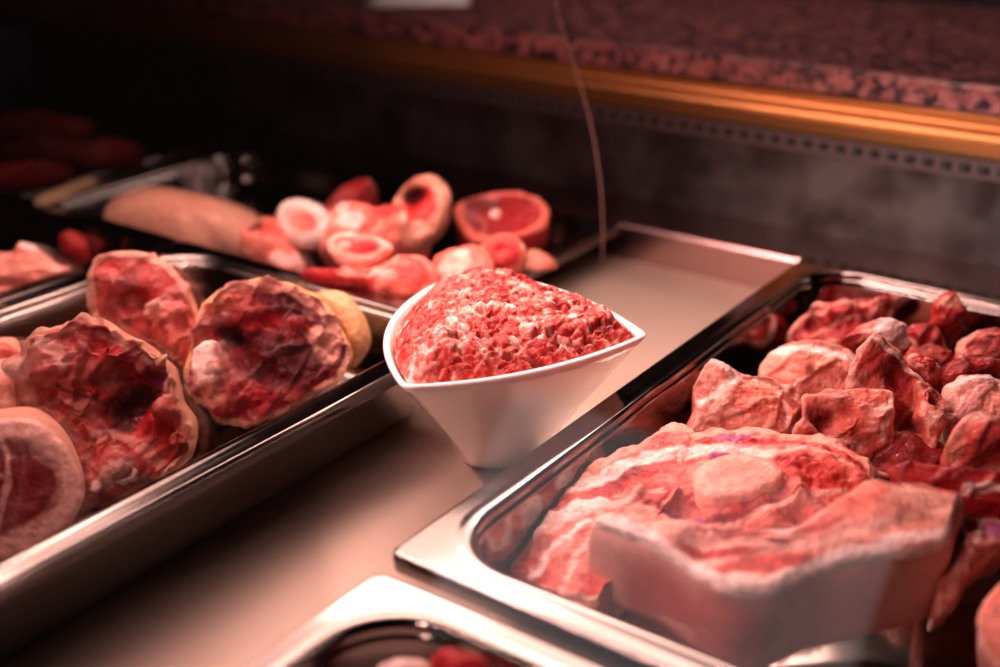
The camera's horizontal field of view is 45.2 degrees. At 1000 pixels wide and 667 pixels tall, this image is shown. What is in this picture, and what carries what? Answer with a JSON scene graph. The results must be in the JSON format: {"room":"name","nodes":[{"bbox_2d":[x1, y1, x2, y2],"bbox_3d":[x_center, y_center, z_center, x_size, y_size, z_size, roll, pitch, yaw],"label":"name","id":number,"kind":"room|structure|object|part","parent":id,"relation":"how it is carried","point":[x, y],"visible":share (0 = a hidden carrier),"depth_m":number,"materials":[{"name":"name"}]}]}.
{"room":"food shop","nodes":[
{"label":"food shop","id":0,"kind":"room"},
{"bbox_2d":[0,250,758,666],"bbox_3d":[-0.566,-0.034,1.114,2.516,0.020,0.914,15,28,32],"label":"display counter surface","id":1,"kind":"structure","parent":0,"point":[226,599],"depth_m":0.72,"materials":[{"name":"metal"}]},
{"bbox_2d":[0,190,177,301],"bbox_3d":[-0.557,-0.003,0.927,0.325,0.064,0.530,15,28,32],"label":"steel tray","id":2,"kind":"object","parent":1,"relation":"on","point":[21,220],"visible":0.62,"depth_m":1.08,"materials":[{"name":"grey metal"}]},
{"bbox_2d":[0,286,14,290],"bbox_3d":[-0.393,-0.025,0.990,0.089,0.038,0.034,-1,23,-2],"label":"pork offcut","id":3,"kind":"object","parent":2,"relation":"in","point":[1,287],"visible":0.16,"depth_m":0.97,"materials":[{"name":"pink food"}]},
{"bbox_2d":[0,242,69,286],"bbox_3d":[-0.384,-0.048,0.994,0.097,0.060,0.048,2,23,5],"label":"meat","id":4,"kind":"object","parent":2,"relation":"in","point":[26,263],"visible":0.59,"depth_m":0.97,"materials":[{"name":"pink food"}]},
{"bbox_2d":[0,204,127,265],"bbox_3d":[-0.557,-0.001,0.928,0.286,0.059,0.491,15,28,32],"label":"basin","id":5,"kind":"object","parent":2,"relation":"in","point":[41,227],"depth_m":1.10,"materials":[{"name":"red food"}]},
{"bbox_2d":[34,176,96,205],"bbox_3d":[-0.412,-0.136,1.141,0.012,0.008,0.077,8,24,18],"label":"rail","id":6,"kind":"object","parent":2,"relation":"on","point":[79,185],"visible":1,"depth_m":1.13,"materials":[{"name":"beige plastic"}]},
{"bbox_2d":[59,231,90,267],"bbox_3d":[-0.385,-0.069,1.076,0.042,0.048,0.016,15,28,32],"label":"pork offcut","id":7,"kind":"object","parent":2,"relation":"in","point":[74,248],"visible":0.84,"depth_m":1.06,"materials":[{"name":"red food"}]},
{"bbox_2d":[0,96,220,199],"bbox_3d":[-0.642,-0.224,1.477,0.530,0.038,0.317,15,28,32],"label":"steel tray","id":8,"kind":"object","parent":1,"relation":"on","point":[159,148],"visible":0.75,"depth_m":1.48,"materials":[{"name":"grey metal"}]},
{"bbox_2d":[0,160,72,191],"bbox_3d":[-0.497,-0.159,1.252,0.096,0.050,0.056,-11,26,-24],"label":"beef cut","id":9,"kind":"object","parent":8,"relation":"on","point":[27,175],"visible":0.81,"depth_m":1.24,"materials":[{"name":"red food"}]},
{"bbox_2d":[0,135,84,175],"bbox_3d":[-0.505,-0.196,1.335,0.114,0.054,0.047,-1,23,-3],"label":"beef cut","id":10,"kind":"object","parent":8,"relation":"in","point":[47,148],"visible":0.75,"depth_m":1.31,"materials":[{"name":"red food"}]},
{"bbox_2d":[0,111,91,145],"bbox_3d":[-0.551,-0.239,1.444,0.134,0.058,0.054,2,23,5],"label":"beef cut","id":11,"kind":"object","parent":8,"relation":"on","point":[15,126],"visible":0.74,"depth_m":1.42,"materials":[{"name":"red food"}]},
{"bbox_2d":[0,104,183,186],"bbox_3d":[-0.642,-0.222,1.478,0.491,0.033,0.278,15,28,32],"label":"basin","id":12,"kind":"object","parent":8,"relation":"in","point":[152,142],"depth_m":1.51,"materials":[{"name":"red food"}]},
{"bbox_2d":[73,137,143,171],"bbox_3d":[-0.438,-0.195,1.339,0.077,0.053,0.046,-7,24,-15],"label":"beef cut","id":13,"kind":"object","parent":8,"relation":"on","point":[107,152],"visible":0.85,"depth_m":1.32,"materials":[{"name":"red food"}]},
{"bbox_2d":[0,241,417,658],"bbox_3d":[-0.293,0.070,0.756,0.322,0.064,0.530,15,28,32],"label":"steel tray","id":14,"kind":"object","parent":1,"relation":"on","point":[231,471],"visible":0.39,"depth_m":0.71,"materials":[{"name":"grey metal"}]},
{"bbox_2d":[0,337,20,407],"bbox_3d":[-0.336,0.030,0.775,0.055,0.056,0.124,-8,24,-18],"label":"pork hock","id":15,"kind":"object","parent":14,"relation":"in","point":[7,398],"visible":0.3,"depth_m":0.73,"materials":[{"name":"pink food"}]},
{"bbox_2d":[0,342,17,358],"bbox_3d":[-0.318,0.020,0.770,0.026,0.035,0.032,4,24,10],"label":"pork offcut","id":16,"kind":"object","parent":15,"relation":"on","point":[6,351],"visible":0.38,"depth_m":0.76,"materials":[{"name":"food"}]},
{"bbox_2d":[0,406,84,560],"bbox_3d":[-0.281,0.080,0.687,0.085,0.090,0.121,-7,24,-17],"label":"meat slice","id":17,"kind":"object","parent":14,"relation":"in","point":[42,481],"visible":0.97,"depth_m":0.65,"materials":[{"name":"pink food"}]},
{"bbox_2d":[1,312,197,508],"bbox_3d":[-0.249,0.039,0.758,0.111,0.114,0.147,-5,24,-11],"label":"meat piece","id":18,"kind":"object","parent":14,"relation":"in","point":[121,405],"visible":0.89,"depth_m":0.72,"materials":[{"name":"red food"}]},
{"bbox_2d":[86,251,197,368],"bbox_3d":[-0.270,-0.016,0.895,0.073,0.106,0.136,-11,25,-23],"label":"pork hock","id":19,"kind":"object","parent":14,"relation":"in","point":[120,283],"visible":0.58,"depth_m":0.85,"materials":[{"name":"food"}]},
{"bbox_2d":[142,294,194,367],"bbox_3d":[-0.229,0.002,0.850,0.041,0.069,0.070,-5,24,-11],"label":"pork offcut","id":20,"kind":"object","parent":19,"relation":"on","point":[172,321],"visible":0.82,"depth_m":0.82,"materials":[{"name":"food"}]},
{"bbox_2d":[183,275,352,428],"bbox_3d":[-0.155,0.009,0.834,0.112,0.108,0.132,0,23,0],"label":"meat piece","id":21,"kind":"object","parent":14,"relation":"in","point":[265,347],"visible":1,"depth_m":0.80,"materials":[{"name":"red food"}]},
{"bbox_2d":[316,290,370,367],"bbox_3d":[-0.118,-0.007,0.888,0.036,0.065,0.088,-6,24,-14],"label":"pork hock","id":22,"kind":"object","parent":14,"relation":"in","point":[354,325],"visible":0.64,"depth_m":0.85,"materials":[{"name":"beige food"}]},
{"bbox_2d":[52,146,619,280],"bbox_3d":[-0.187,-0.115,1.174,0.520,0.075,0.320,15,28,32],"label":"steel tray","id":23,"kind":"object","parent":1,"relation":"on","point":[259,181],"depth_m":1.24,"materials":[{"name":"grey metal"}]},
{"bbox_3d":[-0.295,-0.104,1.146,0.169,0.072,0.076,7,24,16],"label":"pig foot","id":24,"kind":"part","parent":23,"relation":"part of","materials":[{"name":"pink food"}]},
{"bbox_2d":[177,164,218,196],"bbox_3d":[-0.329,-0.162,1.318,0.045,0.037,0.045,15,28,32],"label":"steel cup","id":25,"kind":"object","parent":23,"relation":"on","point":[197,178],"visible":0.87,"depth_m":1.30,"materials":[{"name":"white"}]},
{"bbox_2d":[239,217,306,272],"bbox_3d":[-0.192,-0.067,1.050,0.070,0.069,0.056,15,28,32],"label":"pork shank","id":26,"kind":"object","parent":23,"relation":"on","point":[265,240],"visible":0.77,"depth_m":1.02},
{"bbox_2d":[276,198,330,250],"bbox_3d":[-0.166,-0.093,1.043,0.051,0.049,0.047,7,24,15],"label":"pork shank","id":27,"kind":"object","parent":26,"relation":"on","point":[304,222],"visible":0.94,"depth_m":1.02},
{"bbox_2d":[323,178,379,211],"bbox_3d":[-0.138,-0.117,1.136,0.042,0.062,0.067,15,28,32],"label":"pork shank","id":28,"kind":"object","parent":23,"relation":"on","point":[362,190],"visible":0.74,"depth_m":1.11},
{"bbox_2d":[300,255,437,301],"bbox_3d":[-0.100,-0.036,0.944,0.108,0.061,0.060,4,24,9],"label":"pork shank","id":29,"kind":"object","parent":23,"relation":"on","point":[401,277],"visible":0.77,"depth_m":0.92},
{"bbox_2d":[326,232,393,268],"bbox_3d":[-0.111,-0.064,0.958,0.054,0.036,0.038,3,23,7],"label":"pork shank","id":30,"kind":"object","parent":29,"relation":"on","point":[348,249],"visible":0.94,"depth_m":0.94},
{"bbox_2d":[317,201,430,268],"bbox_3d":[-0.111,-0.084,1.058,0.103,0.075,0.064,-4,24,-10],"label":"pork shank","id":31,"kind":"object","parent":23,"relation":"on","point":[347,216],"visible":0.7,"depth_m":1.03},
{"bbox_2d":[393,174,450,250],"bbox_3d":[-0.068,-0.104,1.053,0.052,0.071,0.071,-2,23,-5],"label":"pork shank","id":32,"kind":"object","parent":31,"relation":"on","point":[425,219],"visible":0.98,"depth_m":1.03},
{"bbox_2d":[432,245,494,280],"bbox_3d":[-0.030,-0.042,0.968,0.052,0.060,0.061,-3,23,-6],"label":"pork shank","id":33,"kind":"object","parent":23,"relation":"on","point":[452,261],"visible":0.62,"depth_m":0.94},
{"bbox_2d":[453,191,549,251],"bbox_3d":[0.001,-0.088,1.095,0.086,0.076,0.054,-3,23,-6],"label":"meat slice","id":34,"kind":"object","parent":23,"relation":"on","point":[519,214],"visible":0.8,"depth_m":1.08,"materials":[{"name":"red food"}]},
{"bbox_2d":[479,233,526,274],"bbox_3d":[0.002,-0.061,0.994,0.041,0.048,0.052,-1,23,-2],"label":"pork shank","id":35,"kind":"object","parent":23,"relation":"on","point":[505,250],"visible":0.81,"depth_m":0.97},
{"bbox_2d":[525,250,556,270],"bbox_3d":[0.029,-0.058,1.048,0.045,0.033,0.032,15,28,32],"label":"pork rind","id":36,"kind":"object","parent":23,"relation":"on","point":[537,260],"visible":0.66,"depth_m":1.03,"materials":[{"name":"pink food"}]},
{"bbox_2d":[246,574,597,666],"bbox_3d":[-0.011,0.228,0.399,0.325,0.064,0.295,15,28,32],"label":"steel tray","id":37,"kind":"object","parent":1,"relation":"on","point":[384,618],"visible":0.98,"depth_m":0.54,"materials":[{"name":"grey metal"}]},
{"bbox_2d":[379,658,431,666],"bbox_3d":[-0.038,0.159,0.519,0.031,0.047,0.021,-3,23,-7],"label":"pork offcut","id":38,"kind":"object","parent":37,"relation":"in","point":[401,662],"visible":1,"depth_m":0.51,"materials":[{"name":"pink food"}]},
{"bbox_2d":[312,634,501,666],"bbox_3d":[-0.011,0.230,0.400,0.286,0.059,0.256,15,28,32],"label":"basin","id":39,"kind":"object","parent":37,"relation":"in","point":[328,650],"depth_m":0.54,"materials":[{"name":"silver metal"}]},
{"bbox_2d":[431,647,489,666],"bbox_3d":[-0.016,0.156,0.517,0.027,0.050,0.022,15,28,32],"label":"pork offcut","id":40,"kind":"object","parent":37,"relation":"in","point":[451,656],"visible":1,"depth_m":0.51,"materials":[{"name":"red food"}]},
{"bbox_2d":[383,271,645,468],"bbox_3d":[-0.006,0.046,0.771,0.163,0.102,0.181,15,28,32],"label":"bowl","id":41,"kind":"object","parent":1,"relation":"on","point":[494,422],"visible":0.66,"depth_m":0.74,"materials":[{"name":"white ceramic"}]},
{"bbox_2d":[394,266,634,383],"bbox_3d":[-0.006,0.004,0.753,0.151,0.052,0.169,15,28,32],"label":"meat","id":42,"kind":"object","parent":41,"relation":"in","point":[477,322],"visible":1,"depth_m":0.73,"materials":[{"name":"red food"}]},
{"bbox_2d":[554,0,603,261],"bbox_3d":[0.069,-0.188,1.064,0.061,0.253,0.001,15,28,32],"label":"thread","id":43,"kind":"object","parent":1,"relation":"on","point":[554,0],"visible":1,"depth_m":1.06,"materials":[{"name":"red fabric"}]},
{"bbox_2d":[393,257,999,666],"bbox_3d":[0.229,0.087,0.718,0.320,0.064,0.534,15,28,32],"label":"steel tray","id":44,"kind":"object","parent":1,"relation":"on","point":[467,554],"visible":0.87,"depth_m":0.65,"materials":[{"name":"grey metal"}]},
{"bbox_2d":[508,422,873,618],"bbox_3d":[0.102,0.100,0.682,0.218,0.063,0.107,-8,24,-17],"label":"slab","id":45,"kind":"object","parent":44,"relation":"in","point":[754,479],"visible":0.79,"depth_m":0.66,"materials":[{"name":"pink food"}]},
{"bbox_2d":[687,359,800,433],"bbox_3d":[0.156,0.051,0.767,0.070,0.070,0.071,7,24,17],"label":"chunk","id":46,"kind":"object","parent":44,"relation":"in","point":[729,399],"visible":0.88,"depth_m":0.74,"materials":[{"name":"pink food"}]},
{"bbox_2d":[587,479,963,666],"bbox_3d":[0.140,0.119,0.600,0.188,0.083,0.063,0,23,0],"label":"slab","id":47,"kind":"structure","parent":44,"relation":"in","point":[873,560],"depth_m":0.59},
{"bbox_2d":[758,318,911,423],"bbox_3d":[0.228,0.026,0.815,0.087,0.079,0.088,15,28,32],"label":"chunk","id":48,"kind":"object","parent":44,"relation":"in","point":[814,366],"depth_m":0.80,"materials":[{"name":"pink food"}]},
{"bbox_3d":[0.255,0.002,0.815,0.047,0.034,0.028,7,24,16],"label":"pork fat strip","id":49,"kind":"part","parent":48,"relation":"part of","materials":[{"name":"pink food"}]},
{"bbox_2d":[786,294,899,343],"bbox_3d":[0.258,-0.001,0.909,0.084,0.064,0.053,0,23,0],"label":"chunk","id":50,"kind":"object","parent":44,"relation":"in","point":[831,322],"visible":0.72,"depth_m":0.89,"materials":[{"name":"food"}]},
{"bbox_2d":[792,388,894,461],"bbox_3d":[0.204,0.063,0.724,0.060,0.070,0.039,3,23,6],"label":"chunk","id":51,"kind":"object","parent":44,"relation":"in","point":[861,418],"visible":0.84,"depth_m":0.70,"materials":[{"name":"red food"}]},
{"bbox_2d":[842,333,923,432],"bbox_3d":[0.235,0.041,0.732,0.057,0.082,0.052,15,28,32],"label":"chunk","id":52,"kind":"object","parent":44,"relation":"on","point":[876,364],"visible":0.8,"depth_m":0.72,"materials":[{"name":"food"}]},
{"bbox_2d":[871,431,944,481],"bbox_3d":[0.246,0.081,0.717,0.051,0.057,0.046,15,28,32],"label":"chunk","id":53,"kind":"object","parent":44,"relation":"in","point":[906,445],"visible":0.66,"depth_m":0.70,"materials":[{"name":"red food"}]},
{"bbox_2d":[909,381,948,448],"bbox_3d":[0.252,0.052,0.712,0.017,0.050,0.047,1,23,2],"label":"pork offcut","id":54,"kind":"object","parent":53,"relation":"on","point":[928,419],"visible":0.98,"depth_m":0.70,"materials":[{"name":"food"}]},
{"bbox_2d":[904,353,942,387],"bbox_3d":[0.267,0.026,0.765,0.028,0.033,0.027,15,28,32],"label":"pork offcut","id":55,"kind":"object","parent":44,"relation":"in","point":[927,368],"visible":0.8,"depth_m":0.75,"materials":[{"name":"food"}]},
{"bbox_2d":[906,323,946,348],"bbox_3d":[0.299,0.010,0.857,0.040,0.046,0.039,15,28,32],"label":"pork offcut","id":56,"kind":"object","parent":44,"relation":"in","point":[920,334],"visible":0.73,"depth_m":0.84,"materials":[{"name":"red food"}]},
{"bbox_2d":[904,343,952,390],"bbox_3d":[0.301,0.023,0.846,0.037,0.040,0.034,15,28,32],"label":"pork offcut","id":57,"kind":"object","parent":44,"relation":"in","point":[939,354],"visible":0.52,"depth_m":0.83,"materials":[{"name":"red food"}]},
{"bbox_2d":[888,459,999,631],"bbox_3d":[0.229,0.111,0.618,0.079,0.078,0.079,15,28,32],"label":"pork offcut","id":58,"kind":"object","parent":44,"relation":"in","point":[976,554],"depth_m":0.61,"materials":[{"name":"red food"}]},
{"bbox_3d":[0.240,0.081,0.622,0.078,0.026,0.017,7,24,16],"label":"pork strip","id":59,"kind":"part","parent":58,"relation":"part of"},
{"bbox_2d":[929,291,966,347],"bbox_3d":[0.316,-0.008,0.855,0.024,0.050,0.035,3,23,7],"label":"pork offcut","id":60,"kind":"object","parent":44,"relation":"in","point":[946,310],"visible":0.89,"depth_m":0.84,"materials":[{"name":"red food"}]},
{"bbox_2d":[940,411,999,470],"bbox_3d":[0.272,0.067,0.671,0.049,0.058,0.047,5,24,12],"label":"chunk","id":61,"kind":"object","parent":44,"relation":"in","point":[974,442],"visible":0.84,"depth_m":0.65,"materials":[{"name":"food"}]},
{"bbox_2d":[941,356,999,444],"bbox_3d":[0.295,0.047,0.726,0.062,0.063,0.056,3,23,6],"label":"chunk","id":62,"kind":"object","parent":44,"relation":"on","point":[967,394],"depth_m":0.71,"materials":[{"name":"pink food"}]},
{"bbox_3d":[0.298,0.025,0.732,0.059,0.027,0.021,1,23,3],"label":"pork strip","id":63,"kind":"part","parent":62,"relation":"part of","materials":[{"name":"red food"}]},
{"bbox_2d":[952,327,999,359],"bbox_3d":[0.335,0.016,0.823,0.046,0.053,0.053,15,28,32],"label":"chunk","id":64,"kind":"object","parent":44,"relation":"in","point":[985,342],"visible":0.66,"depth_m":0.81,"materials":[{"name":"food"}]},
{"bbox_2d":[976,583,999,666],"bbox_3d":[0.247,0.142,0.568,0.040,0.070,0.072,15,28,32],"label":"chunk","id":65,"kind":"object","parent":44,"relation":"in","point":[988,618],"visible":1,"depth_m":0.55,"materials":[{"name":"pink food"}]},
{"bbox_2d":[4,16,999,266],"bbox_3d":[-0.251,-0.313,1.480,2.516,0.131,0.020,15,28,32],"label":"wall","id":66,"kind":"structure","parent":0,"point":[944,215],"depth_m":1.26,"materials":[{"name":"metal"}]},
{"bbox_2d":[0,23,35,94],"bbox_3d":[-0.718,-0.397,1.727,0.096,0.089,0.040,15,28,32],"label":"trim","id":67,"kind":"structure","parent":66,"relation":"attached to","point":[17,76],"depth_m":1.70,"materials":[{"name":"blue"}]},
{"bbox_2d":[0,0,999,160],"bbox_3d":[-0.262,-0.351,1.447,2.516,0.040,0.018,15,28,32],"label":"trim","id":68,"kind":"structure","parent":66,"relation":"attached to","point":[969,134],"depth_m":1.23,"materials":[{"name":"gold metal"}]},
{"bbox_2d":[0,84,999,294],"bbox_3d":[-0.270,-0.217,1.492,2.516,0.056,0.112,15,28,32],"label":"trim","id":69,"kind":"structure","parent":66,"relation":"attached to","point":[736,250],"depth_m":1.18,"materials":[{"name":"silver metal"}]},
{"bbox_2d":[0,16,999,182],"bbox_3d":[-0.259,-0.326,1.461,2.517,0.017,0.002,15,28,32],"label":"trim","id":70,"kind":"structure","parent":66,"relation":"attached to","point":[883,150],"depth_m":1.25,"materials":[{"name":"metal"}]},
{"bbox_2d":[85,0,999,115],"bbox_3d":[-0.133,-0.453,1.604,2.516,0.024,0.461,15,28,32],"label":"countertop","id":71,"kind":"structure","parent":66,"relation":"on","point":[934,55],"depth_m":1.25,"materials":[{"name":"red stone"}]},
{"bbox_2d":[366,0,468,5],"bbox_3d":[-0.098,-0.410,1.469,0.120,0.003,0.120,0,23,0],"label":"paper sheet","id":72,"kind":"object","parent":71,"relation":"on","point":[371,2],"visible":1,"depth_m":1.43,"materials":[{"name":"white"}]},
{"bbox_2d":[899,0,999,8],"bbox_3d":[-0.142,-0.894,1.744,3.476,1.124,0.010,15,28,32],"label":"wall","id":73,"kind":"structure","parent":0,"point":[976,3],"depth_m":1.42,"materials":[{"name":"black"}]}
]}

